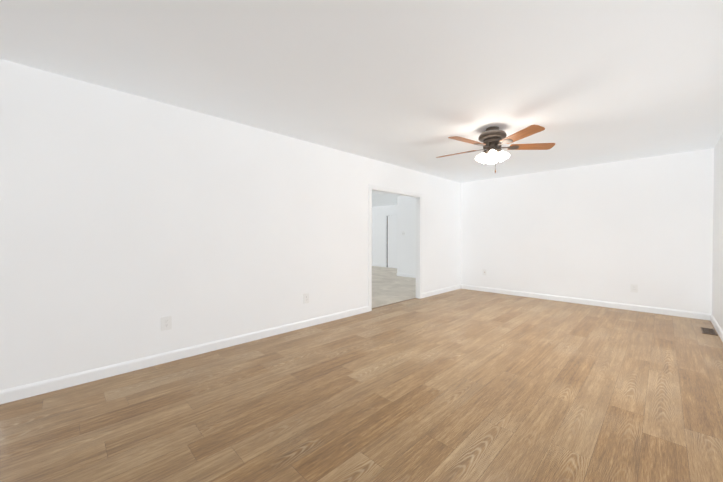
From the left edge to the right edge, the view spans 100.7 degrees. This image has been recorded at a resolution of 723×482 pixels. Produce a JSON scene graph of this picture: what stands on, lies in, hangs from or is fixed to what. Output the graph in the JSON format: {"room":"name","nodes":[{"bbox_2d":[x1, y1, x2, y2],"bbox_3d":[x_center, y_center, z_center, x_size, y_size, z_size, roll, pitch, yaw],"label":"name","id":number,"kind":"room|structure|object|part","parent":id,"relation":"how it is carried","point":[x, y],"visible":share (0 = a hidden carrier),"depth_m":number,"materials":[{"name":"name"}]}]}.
{"room":"empty living room","nodes":[
{"label":"empty living room","id":0,"kind":"room"},
{"bbox_2d":[0,59,460,390],"bbox_3d":[0.142,-0.097,4.859,7.720,2.440,0.085,-1,1,-45],"label":"wall","id":1,"kind":"structure","parent":0,"point":[128,221],"depth_m":2.80,"materials":[{"name":"paint"}]},
{"bbox_2d":[161,316,171,330],"bbox_3d":[-1.843,0.777,2.832,0.086,0.128,0.009,-1,1,-45],"label":"electrical outlet","id":2,"kind":"object","parent":1,"relation":"attached to","point":[166,322],"visible":1,"depth_m":2.83,"materials":[{"name":"white plastic"}]},
{"bbox_2d":[0,284,460,403],"bbox_3d":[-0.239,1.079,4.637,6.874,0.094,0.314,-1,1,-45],"label":"baseboard","id":3,"kind":"structure","parent":1,"relation":"attached to","point":[35,388],"depth_m":2.79,"materials":[{"name":"white wood"}]},
{"bbox_2d":[303,293,308,303],"bbox_3d":[-0.726,0.754,3.941,0.086,0.128,0.009,-1,1,-45],"label":"electrical outlet","id":4,"kind":"object","parent":1,"relation":"attached to","point":[306,298],"visible":1,"depth_m":3.94,"materials":[{"name":"white plastic"}]},
{"bbox_2d":[368,184,421,310],"bbox_3d":[0.610,0.135,5.327,1.380,1.965,0.087,-1,1,-45],"label":"door frame","id":5,"kind":"structure","parent":1,"relation":"attached to","point":[417,247],"depth_m":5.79,"materials":[{"name":"white wood"}]},
{"bbox_2d":[0,266,722,481],"bbox_3d":[-2.155,1.124,6.903,11.720,0.050,13.800,-1,1,-45],"label":"floor","id":6,"kind":"structure","parent":0,"point":[462,385],"depth_m":2.11,"materials":[{"name":"brown wood"}]},
{"bbox_2d":[372,298,415,308],"bbox_3d":[0.580,1.115,5.369,1.350,0.005,0.044,-1,1,-45],"label":"threshold","id":7,"kind":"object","parent":6,"relation":"on","point":[393,303],"depth_m":5.34,"materials":[{"name":"brown"}]},
{"bbox_2d":[700,327,717,335],"bbox_3d":[4.357,1.133,3.765,0.340,0.007,0.120,-1,1,-45],"label":"floor vent","id":8,"kind":"object","parent":6,"relation":"in","point":[708,331],"visible":1,"depth_m":3.75,"materials":[{"name":"brown metal"}]},
{"bbox_2d":[0,0,722,206],"bbox_3d":[-2.155,-1.390,6.813,11.805,0.100,13.885,-1,1,-45],"label":"ceiling","id":9,"kind":"structure","parent":0,"point":[412,84],"depth_m":2.22,"materials":[{"name":"paint"}]},
{"bbox_2d":[436,125,554,172],"bbox_3d":[1.478,-1.037,3.489,1.312,0.528,1.289,-1,1,-45],"label":"fan","id":10,"kind":"object","parent":9,"relation":"hanging from","point":[492,138],"visible":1,"depth_m":3.39,"materials":[{"name":"brown wood"}]},
{"bbox_3d":[1.515,-0.972,3.475,0.352,0.129,0.352,-1,1,-45],"label":"lamp shade","id":11,"kind":"part","parent":10,"relation":"part of","materials":[{"name":"white glass"}]},
{"bbox_2d":[372,205,396,264],"bbox_3d":[-0.241,-0.195,13.192,0.120,2.440,7.550,-1,1,-45],"label":"wall","id":12,"kind":"structure","parent":0,"point":[379,213],"depth_m":12.12,"materials":[{"name":"paint"}]},
{"bbox_2d":[372,215,372,265],"bbox_3d":[0.133,-0.019,12.720,0.016,2.100,0.990,-1,1,-45],"label":"door frame","id":13,"kind":"structure","parent":12,"relation":"attached to","point":[372,240],"depth_m":12.38,"materials":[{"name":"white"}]},
{"bbox_2d":[385,213,396,266],"bbox_3d":[1.278,-0.006,11.567,0.016,2.100,0.940,-1,1,-45],"label":"door frame","id":14,"kind":"structure","parent":12,"relation":"attached to","point":[386,240],"depth_m":11.85,"materials":[{"name":"white wood"}]},
{"bbox_2d":[387,215,396,267],"bbox_3d":[1.251,0.031,11.452,0.042,2.010,0.778,0,1,-36],"label":"hall door","id":15,"kind":"structure","parent":12,"relation":"in","point":[392,241],"depth_m":11.51,"materials":[{"name":"white wood"}]},
{"bbox_2d":[397,196,415,274],"bbox_3d":[2.613,-0.146,9.040,1.920,2.440,2.365,-1,1,-45],"label":"wall","id":16,"kind":"structure","parent":0,"point":[406,242],"depth_m":8.95,"materials":[{"name":"paint"}]},
{"bbox_2d":[397,273,415,277],"bbox_3d":[1.922,1.035,8.378,0.014,0.094,2.379,-1,1,-45],"label":"baseboard","id":17,"kind":"structure","parent":16,"relation":"attached to","point":[402,274],"depth_m":8.95,"materials":[{"name":"white wood"}]},
{"bbox_2d":[461,148,713,313],"bbox_3d":[3.699,-0.106,5.595,0.085,2.440,3.885,-1,1,-45],"label":"wall","id":18,"kind":"structure","parent":0,"point":[610,232],"depth_m":5.12,"materials":[{"name":"paint"}]},
{"bbox_2d":[461,284,710,319],"bbox_3d":[3.634,1.067,5.604,0.014,0.094,3.800,-1,1,-45],"label":"baseboard","id":19,"kind":"structure","parent":18,"relation":"attached to","point":[682,313],"depth_m":5.14,"materials":[{"name":"white wood"}]},
{"bbox_2d":[631,284,637,292],"bbox_3d":[4.397,0.763,4.836,0.009,0.128,0.086,-1,1,-45],"label":"electrical outlet","id":20,"kind":"object","parent":18,"relation":"attached to","point":[634,287],"visible":1,"depth_m":4.83,"materials":[{"name":"white plastic"}]},
{"bbox_2d":[712,134,722,330],"bbox_3d":[1.764,-0.051,0.995,9.145,2.440,0.085,-1,1,-45],"label":"wall","id":21,"kind":"structure","parent":0,"point":[717,291],"depth_m":3.84,"materials":[{"name":"paint"}]},
{"bbox_2d":[710,314,722,341],"bbox_3d":[1.759,1.121,1.074,9.060,0.094,0.014,-1,1,-45],"label":"baseboard","id":22,"kind":"structure","parent":21,"relation":"attached to","point":[718,329],"depth_m":3.77,"materials":[{"name":"white wood"}]}
]}

